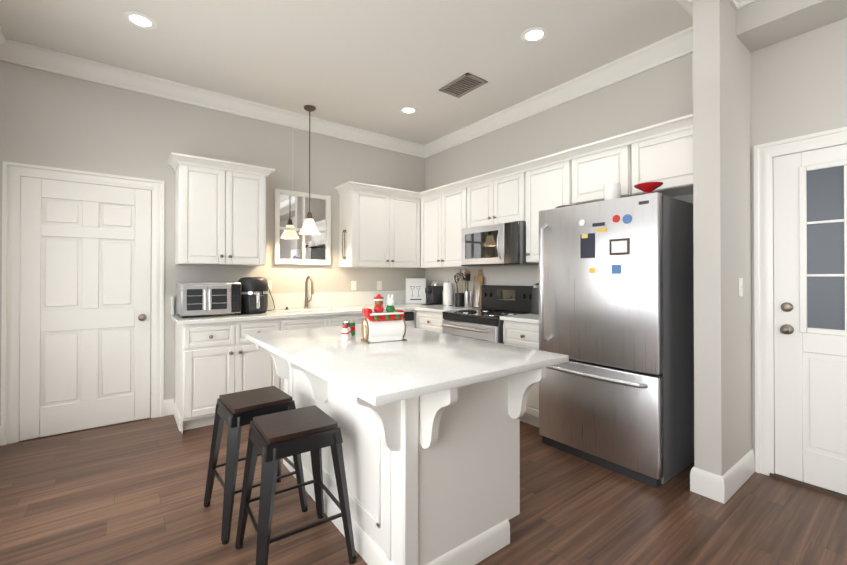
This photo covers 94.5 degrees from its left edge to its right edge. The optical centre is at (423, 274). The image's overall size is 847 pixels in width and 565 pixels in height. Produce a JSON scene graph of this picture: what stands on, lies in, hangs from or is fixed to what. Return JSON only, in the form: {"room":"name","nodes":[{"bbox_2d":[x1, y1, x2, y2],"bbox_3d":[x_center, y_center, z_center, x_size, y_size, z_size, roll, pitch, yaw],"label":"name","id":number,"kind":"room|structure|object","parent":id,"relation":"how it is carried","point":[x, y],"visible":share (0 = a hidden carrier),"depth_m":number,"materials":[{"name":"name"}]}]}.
{"room":"kitchen","nodes":[
{"label":"kitchen","id":0,"kind":"room"},
{"bbox_2d":[0,61,424,440],"bbox_3d":[-1.673,-0.227,4.268,4.410,3.080,0.120,0,0,-37],"label":"wall","id":1,"kind":"structure","parent":0,"point":[50,119],"depth_m":3.68,"materials":[{"name":"grey paint"}]},
{"bbox_2d":[0,26,11,62],"bbox_3d":[-0.844,-1.726,-0.173,0.112,0.134,7.972,0,0,-37],"label":"crown molding","id":2,"kind":"structure","parent":1,"relation":"attached to","point":[3,40],"depth_m":2.97,"materials":[{"name":"white wood"}]},
{"bbox_2d":[1,161,163,445],"bbox_3d":[-2.813,0.222,3.308,1.034,2.170,0.026,0,0,-37],"label":"door frame","id":3,"kind":"structure","parent":1,"relation":"attached to","point":[12,173],"depth_m":3.05,"materials":[{"name":"white wood"}]},
{"bbox_2d":[19,176,150,440],"bbox_3d":[-2.795,0.268,3.282,0.838,2.063,0.088,0,0,-37],"label":"pantry door","id":4,"kind":"structure","parent":1,"relation":"in","point":[85,305],"depth_m":3.28,"materials":[{"name":"white wood"}]},
{"bbox_2d":[8,39,429,157],"bbox_3d":[-1.554,-1.699,4.220,4.047,0.134,0.112,0,0,-37],"label":"crown molding","id":5,"kind":"structure","parent":1,"relation":"attached to","point":[20,53],"depth_m":3.70,"materials":[{"name":"white wood"}]},
{"bbox_2d":[168,152,274,265],"bbox_3d":[-1.925,-0.565,3.756,0.864,0.950,0.389,0,0,-37],"label":"upper cabinet","id":6,"kind":"object","parent":1,"relation":"attached to","point":[220,212],"visible":1,"depth_m":3.62,"materials":[{"name":"white wood"}]},
{"bbox_2d":[267,280,271,290],"bbox_3d":[-1.661,0.122,4.193,0.072,0.116,0.008,0,0,-37],"label":"electrical outlet","id":7,"kind":"object","parent":1,"relation":"attached to","point":[269,284],"visible":0.65,"depth_m":4.20,"materials":[{"name":"white plastic"}]},
{"bbox_2d":[170,290,405,315],"bbox_3d":[-1.165,0.297,4.557,3.002,0.175,0.022,0,0,-37],"label":"backsplash","id":8,"kind":"structure","parent":1,"relation":"attached to","point":[321,299],"depth_m":4.57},
{"bbox_2d":[274,189,330,264],"bbox_3d":[-1.351,-0.514,4.415,0.637,0.815,0.032,0,0,-37],"label":"mirror","id":9,"kind":"object","parent":1,"relation":"attached to","point":[292,246],"visible":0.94,"depth_m":4.39,"materials":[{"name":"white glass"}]},
{"bbox_2d":[351,281,355,289],"bbox_3d":[-0.854,0.141,4.800,0.072,0.116,0.014,0,0,-37],"label":"light switch","id":10,"kind":"object","parent":1,"relation":"attached to","point":[353,285],"visible":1,"depth_m":4.80,"materials":[{"name":"white plastic"}]},
{"bbox_2d":[339,182,418,267],"bbox_3d":[-0.501,-0.556,4.836,0.981,0.945,0.388,0,0,-37],"label":"upper cabinet","id":11,"kind":"object","parent":1,"relation":"attached to","point":[383,227],"depth_m":4.65,"materials":[{"name":"white wood"}]},
{"bbox_2d":[377,281,381,289],"bbox_3d":[-0.565,0.145,5.023,0.072,0.116,0.008,0,0,-37],"label":"electrical outlet","id":12,"kind":"object","parent":1,"relation":"attached to","point":[379,285],"visible":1,"depth_m":5.02,"materials":[{"name":"white plastic"}]},
{"bbox_2d":[0,0,692,144],"bbox_3d":[0.772,-1.836,1.052,4.410,0.100,8.215,0,0,-37],"label":"ceiling","id":13,"kind":"structure","parent":0,"point":[375,66],"depth_m":3.04,"materials":[{"name":"white paint"}]},
{"bbox_2d":[122,11,157,29],"bbox_3d":[-1.978,-1.771,2.735,0.200,0.008,0.200,0,0,-37],"label":"recessed light","id":14,"kind":"object","parent":13,"relation":"in","point":[139,20],"visible":1,"depth_m":2.73,"materials":[{"name":"white plastic"}]},
{"bbox_2d":[294,105,319,234],"bbox_3d":[-1.271,-1.098,4.232,0.212,1.336,0.430,0,0,-37],"label":"pendant light","id":15,"kind":"object","parent":13,"relation":"hanging from","point":[309,227],"visible":1,"depth_m":4.12,"materials":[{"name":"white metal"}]},
{"bbox_2d":[399,106,417,113],"bbox_3d":[-0.161,-1.762,4.212,0.200,0.008,0.200,0,0,-37],"label":"recessed light","id":16,"kind":"object","parent":13,"relation":"in","point":[408,110],"visible":1,"depth_m":4.21,"materials":[{"name":"white plastic"}]},
{"bbox_2d":[439,73,487,97],"bbox_3d":[0.367,-1.764,3.672,0.260,0.010,0.400,0,0,-37],"label":"ceiling vent","id":17,"kind":"object","parent":13,"relation":"in","point":[462,85],"visible":1,"depth_m":3.65,"materials":[{"name":"beige metal"}]},
{"bbox_2d":[521,26,548,42],"bbox_3d":[0.821,-1.770,2.899,0.200,0.008,0.200,0,0,-37],"label":"recessed light","id":18,"kind":"object","parent":13,"relation":"in","point":[535,34],"visible":1,"depth_m":2.89,"materials":[{"name":"white plastic"}]},
{"bbox_2d":[729,0,739,3],"bbox_3d":[1.753,-1.711,2.239,0.275,0.134,0.140,0,0,-37],"label":"crown molding","id":19,"kind":"structure","parent":13,"relation":"attached to","point":[731,1],"depth_m":2.38,"materials":[{"name":"white wood"}]},
{"bbox_2d":[732,0,758,9],"bbox_3d":[3.215,-1.721,0.651,0.137,0.134,4.382,0,0,-37],"label":"crown molding","id":20,"kind":"structure","parent":13,"relation":"attached to","point":[743,3],"depth_m":2.39,"materials":[{"name":"white wood"}]},
{"bbox_2d":[0,414,846,564],"bbox_3d":[0.772,1.343,1.033,4.410,0.100,8.215,0,0,-37],"label":"floor","id":21,"kind":"structure","parent":0,"point":[130,493],"depth_m":2.12,"materials":[{"name":"brown wood"}]},
{"bbox_2d":[174,320,289,433],"bbox_3d":[-1.811,0.862,3.691,0.847,0.895,0.617,0,0,-37],"label":"base cabinet","id":22,"kind":"object","parent":21,"relation":"on","point":[216,355],"depth_m":3.36,"materials":[{"name":"white wood"}]},
{"bbox_2d":[170,304,429,323],"bbox_3d":[-0.978,0.400,4.310,3.002,0.035,0.642,0,0,-37],"label":"countertop","id":23,"kind":"structure","parent":22,"relation":"on","point":[351,309],"depth_m":3.77,"materials":[{"name":"white stone"}]},
{"bbox_2d":[176,282,240,317],"bbox_3d":[-1.971,0.228,3.600,0.480,0.300,0.411,0,0,-37],"label":"toaster oven","id":24,"kind":"object","parent":23,"relation":"on","point":[203,298],"visible":1,"depth_m":3.45,"materials":[{"name":"silver metal"}]},
{"bbox_2d":[238,277,267,313],"bbox_3d":[-1.658,0.203,3.825,0.279,0.352,0.340,0,0,-37],"label":"air fryer","id":25,"kind":"object","parent":23,"relation":"on","point":[254,295],"visible":0.9,"depth_m":3.73,"materials":[{"name":"black plastic"}]},
{"bbox_2d":[302,276,313,307],"bbox_3d":[-1.247,0.199,4.329,0.094,0.368,0.224,0,0,-37],"label":"faucet","id":26,"kind":"object","parent":23,"relation":"on","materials":[{"name":"silver metal"}]},
{"bbox_2d":[314,308,337,311],"bbox_3d":[-1.204,0.506,4.142,0.694,0.202,0.454,0,0,-37],"label":"sink","id":27,"kind":"object","parent":23,"relation":"in","point":[315,309],"depth_m":4.43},
{"bbox_2d":[406,278,425,303],"bbox_3d":[-0.102,0.221,5.201,0.270,0.334,0.058,0,0,-1],"label":"framed print","id":28,"kind":"object","parent":23,"relation":"on","point":[415,291],"visible":0.92,"depth_m":5.19,"materials":[{"name":"white paper"}]},
{"bbox_2d":[421,280,442,304],"bbox_3d":[0.123,0.232,5.025,0.290,0.310,0.160,0,0,-37],"label":"coffee machine","id":29,"kind":"object","parent":23,"relation":"on","point":[434,291],"visible":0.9,"depth_m":5.00,"materials":[{"name":"black plastic"}]},
{"bbox_2d":[443,280,453,305],"bbox_3d":[0.303,0.227,4.797,0.140,0.316,0.140,0,0,-37],"label":"paper towel","id":30,"kind":"object","parent":23,"relation":"on","point":[448,294],"visible":1,"depth_m":4.75,"materials":[{"name":"white paper"}]},
{"bbox_2d":[204,386,307,544],"bbox_3d":[-0.935,0.990,2.179,0.456,0.620,0.456,0,0,-37],"label":"stool","id":31,"kind":"object","parent":21,"relation":"on","point":[236,411],"visible":0.94,"depth_m":2.09,"materials":[{"name":"black metal"}]},
{"bbox_2d":[235,405,355,564],"bbox_3d":[-0.600,0.988,1.818,0.450,0.620,0.450,0,0,-37],"label":"stool","id":32,"kind":"object","parent":21,"relation":"on","point":[273,438],"visible":1,"depth_m":1.75,"materials":[{"name":"black metal"}]},
{"bbox_2d":[290,312,364,329],"bbox_3d":[-1.175,0.865,4.173,1.003,0.895,0.617,0,0,-37],"label":"base cabinet","id":33,"kind":"object","parent":21,"relation":"on","point":[303,322],"depth_m":3.91,"materials":[{"name":"white wood"}]},
{"bbox_2d":[256,344,560,564],"bbox_3d":[-0.249,0.862,2.207,0.929,0.877,1.657,0,0,-37],"label":"kitchen island","id":34,"kind":"object","parent":21,"relation":"on","point":[428,421],"depth_m":1.75,"materials":[{"name":"white wood"}]},
{"bbox_2d":[245,324,568,407],"bbox_3d":[-0.241,0.407,2.231,1.064,0.033,1.700,0,0,-37],"label":"island countertop","id":35,"kind":"structure","parent":34,"relation":"on","point":[378,372],"depth_m":1.80,"materials":[{"name":"white stone"}]},
{"bbox_2d":[341,324,349,340],"bbox_3d":[-0.459,0.341,2.299,0.052,0.098,0.051,0,0,-37],"label":"shaker","id":36,"kind":"object","parent":35,"relation":"on","point":[345,335],"visible":1,"depth_m":2.28,"materials":[{"name":"white ceramic"}]},
{"bbox_2d":[342,320,355,335],"bbox_3d":[-0.479,0.347,2.516,0.084,0.090,0.084,0,0,-37],"label":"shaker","id":37,"kind":"object","parent":35,"relation":"on","point":[352,324],"visible":0.62,"depth_m":2.49,"materials":[{"name":"green ceramic"}]},
{"bbox_2d":[346,322,351,338],"bbox_3d":[-0.460,0.342,2.367,0.052,0.098,0.051,0,0,-37],"label":"shaker","id":38,"kind":"object","parent":35,"relation":"on","point":[348,325],"visible":0.42,"depth_m":2.36,"materials":[{"name":"white ceramic"}]},
{"bbox_2d":[361,294,406,343],"bbox_3d":[-0.234,0.251,2.301,0.238,0.279,0.150,0,0,-25],"label":"paper towel holder","id":39,"kind":"object","parent":35,"relation":"on","point":[379,324],"visible":1,"depth_m":2.26,"materials":[{"name":"white ceramic"}]},
{"bbox_2d":[403,312,413,327],"bbox_3d":[-0.524,0.873,4.643,0.596,0.860,0.590,0,0,-37],"label":"dishwasher","id":40,"kind":"object","parent":21,"relation":"on","point":[408,317],"visible":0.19,"depth_m":4.55,"materials":[{"name":"grey plastic"}]},
{"bbox_2d":[414,308,481,332],"bbox_3d":[0.315,0.867,4.576,0.617,0.895,0.550,0,0,-37],"label":"base cabinet","id":41,"kind":"object","parent":21,"relation":"on","point":[431,321],"depth_m":4.41,"materials":[{"name":"white wood"}]},
{"bbox_2d":[414,304,473,311],"bbox_3d":[0.316,0.402,4.556,0.642,0.035,0.526,0,0,-37],"label":"countertop","id":42,"kind":"structure","parent":41,"relation":"on","point":[433,308],"depth_m":4.40,"materials":[{"name":"white stone"}]},
{"bbox_2d":[454,269,464,306],"bbox_3d":[0.430,0.161,4.676,0.156,0.447,0.126,0,0,-37],"label":"utensil crock","id":43,"kind":"object","parent":42,"relation":"on","point":[459,299],"visible":0.79,"depth_m":4.63,"materials":[{"name":"black plastic"}]},
{"bbox_2d":[461,269,470,306],"bbox_3d":[0.502,0.163,4.565,0.113,0.442,0.098,0,0,-37],"label":"utensil holder","id":44,"kind":"object","parent":42,"relation":"on","point":[466,274],"visible":1,"depth_m":4.54,"materials":[{"name":"silver metal"}]},
{"bbox_2d":[472,269,482,306],"bbox_3d":[0.625,0.163,4.558,0.076,0.438,0.150,0,0,-37],"label":"cutting boards","id":45,"kind":"object","parent":42,"relation":"on","point":[477,285],"visible":0.96,"depth_m":4.54,"materials":[{"name":"brown wood"}]},
{"bbox_2d":[441,285,532,343],"bbox_3d":[0.662,0.714,4.002,0.723,1.185,0.764,0,0,-37],"label":"range","id":46,"kind":"object","parent":21,"relation":"on","point":[485,322],"visible":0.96,"depth_m":3.97,"materials":[{"name":"silver metal"}]},
{"bbox_2d":[503,320,538,426],"bbox_3d":[1.104,0.861,3.534,0.617,0.895,0.485,0,0,-37],"label":"base cabinet","id":47,"kind":"object","parent":21,"relation":"on","point":[520,335],"depth_m":3.33,"materials":[{"name":"white wood"}]},
{"bbox_2d":[500,313,538,323],"bbox_3d":[1.093,0.396,3.531,0.642,0.035,0.500,0,0,-37],"label":"countertop","id":48,"kind":"structure","parent":47,"relation":"on","point":[529,318],"depth_m":3.42,"materials":[{"name":"white stone"}]},
{"bbox_2d":[531,283,538,313],"bbox_3d":[1.142,0.229,3.739,0.180,0.300,0.238,0,0,-37],"label":"electric kettle","id":49,"kind":"object","parent":48,"relation":"on","point":[535,301],"visible":0.44,"depth_m":3.71,"materials":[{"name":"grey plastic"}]},
{"bbox_2d":[539,192,693,487],"bbox_3d":[1.422,0.405,2.904,0.856,1.800,0.862,0,0,-37],"label":"refrigerator","id":50,"kind":"object","parent":21,"relation":"on","point":[616,309],"visible":0.96,"depth_m":2.59,"materials":[{"name":"grey metal"}]},
{"bbox_2d":[604,183,620,199],"bbox_3d":[1.371,-0.575,2.845,0.110,0.158,0.110,0,0,-37],"label":"jar","id":51,"kind":"object","parent":50,"relation":"on","point":[612,190],"visible":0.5,"depth_m":2.80,"materials":[{"name":"white ceramic"}]},
{"bbox_2d":[634,182,662,193],"bbox_3d":[1.505,-0.547,2.619,0.172,0.100,0.172,0,0,-37],"label":"bowl","id":52,"kind":"object","parent":50,"relation":"on","point":[648,187],"visible":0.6,"depth_m":2.58,"materials":[{"name":"red ceramic"}]},
{"bbox_2d":[425,18,846,451],"bbox_3d":[2.482,-0.239,2.338,0.120,3.080,7.975,0,0,-37],"label":"wall","id":53,"kind":"structure","parent":0,"point":[798,85],"depth_m":3.06,"materials":[{"name":"grey paint"}]},
{"bbox_2d":[419,178,472,267],"bbox_3d":[0.342,-0.557,4.740,0.386,0.945,0.927,0,0,-37],"label":"upper cabinet","id":54,"kind":"object","parent":53,"relation":"attached to","point":[445,210],"depth_m":4.64,"materials":[{"name":"white wood"}]},
{"bbox_2d":[455,292,480,307],"bbox_3d":[0.948,0.295,4.237,0.022,0.175,1.799,0,0,-37],"label":"backsplash","id":55,"kind":"structure","parent":53,"relation":"attached to","point":[455,292],"depth_m":4.71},
{"bbox_2d":[471,163,522,227],"bbox_3d":[0.847,-0.768,4.124,0.327,0.530,0.790,0,0,-37],"label":"upper cabinet","id":56,"kind":"object","parent":53,"relation":"attached to","point":[497,196],"depth_m":3.98,"materials":[{"name":"white wood"}]},
{"bbox_2d":[461,221,538,266],"bbox_3d":[0.789,-0.294,4.076,0.471,0.412,0.784,0,0,-37],"label":"over-the-range microwave","id":57,"kind":"object","parent":56,"relation":"attached to","point":[498,245],"visible":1,"depth_m":3.89,"materials":[{"name":"silver metal"}]},
{"bbox_2d":[523,150,570,262],"bbox_3d":[1.212,-0.573,3.641,0.327,0.925,0.541,0,0,-37],"label":"upper cabinet","id":58,"kind":"object","parent":53,"relation":"attached to","point":[546,181],"depth_m":3.56,"materials":[{"name":"white wood"}]},
{"bbox_2d":[424,32,692,155],"bbox_3d":[1.066,-1.700,4.021,0.112,0.134,3.310,0,0,-37],"label":"crown molding","id":59,"kind":"structure","parent":53,"relation":"attached to","point":[666,49],"depth_m":3.58,"materials":[{"name":"white wood"}]},
{"bbox_2d":[571,138,618,204],"bbox_3d":[1.548,-0.816,3.199,0.327,0.445,0.551,0,0,-37],"label":"upper cabinet","id":60,"kind":"object","parent":53,"relation":"attached to","point":[594,166],"depth_m":3.16,"materials":[{"name":"white wood"}]},
{"bbox_2d":[619,114,692,197],"bbox_3d":[1.806,-0.818,2.859,0.327,0.445,0.567,0,0,-37],"label":"upper cabinet","id":61,"kind":"object","parent":53,"relation":"attached to","point":[663,153],"depth_m":2.78,"materials":[{"name":"white wood"}]},
{"bbox_2d":[677,0,695,39],"bbox_3d":[1.748,-1.709,2.519,0.605,0.134,0.132,0,0,-37],"label":"crown molding","id":62,"kind":"structure","parent":53,"relation":"attached to","point":[687,5],"depth_m":2.59,"materials":[{"name":"white wood"}]},
{"bbox_2d":[754,126,846,500],"bbox_3d":[2.494,0.224,2.193,0.028,2.152,0.997,0,0,-37],"label":"door frame","id":63,"kind":"structure","parent":53,"relation":"attached to","point":[765,154],"depth_m":2.54,"materials":[{"name":"white wood"}]},
{"bbox_2d":[773,144,846,494],"bbox_3d":[2.472,0.261,2.178,0.082,2.030,0.807,0,0,-37],"label":"entry door","id":64,"kind":"structure","parent":53,"relation":"in","point":[810,291],"depth_m":2.38,"materials":[{"name":"white wood"}]},
{"bbox_2d":[693,0,751,475],"bbox_3d":[1.909,-0.237,2.488,0.609,3.079,0.135,0,0,-37],"label":"pillar","id":65,"kind":"structure","parent":0,"point":[722,246],"depth_m":2.33,"materials":[{"name":"grey paint"}]},
{"bbox_2d":[690,467,711,494],"bbox_3d":[1.862,1.230,2.528,0.626,0.145,0.036,0,0,-37],"label":"baseboard","id":66,"kind":"structure","parent":65,"relation":"attached to","point":[700,480],"depth_m":2.31,"materials":[{"name":"white wood"}]},
{"bbox_2d":[712,448,754,503],"bbox_3d":[1.941,1.229,2.424,0.626,0.145,0.044,0,0,-37],"label":"baseboard","id":67,"kind":"structure","parent":65,"relation":"attached to","point":[727,485],"depth_m":2.32,"materials":[{"name":"white wood"}]},
{"bbox_2d":[739,278,742,296],"bbox_3d":[1.996,0.082,2.456,0.072,0.116,0.014,0,0,-37],"label":"light switch","id":68,"kind":"object","parent":65,"relation":"attached to","point":[740,287],"visible":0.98,"depth_m":2.45,"materials":[{"name":"white plastic"}]},
{"bbox_2d":[736,0,846,51],"bbox_3d":[3.394,-1.643,0.786,0.309,0.289,4.384,0,0,-37],"label":"header beam","id":69,"kind":"structure","parent":0,"point":[760,24],"depth_m":2.33,"materials":[{"name":"grey paint"}]}
]}

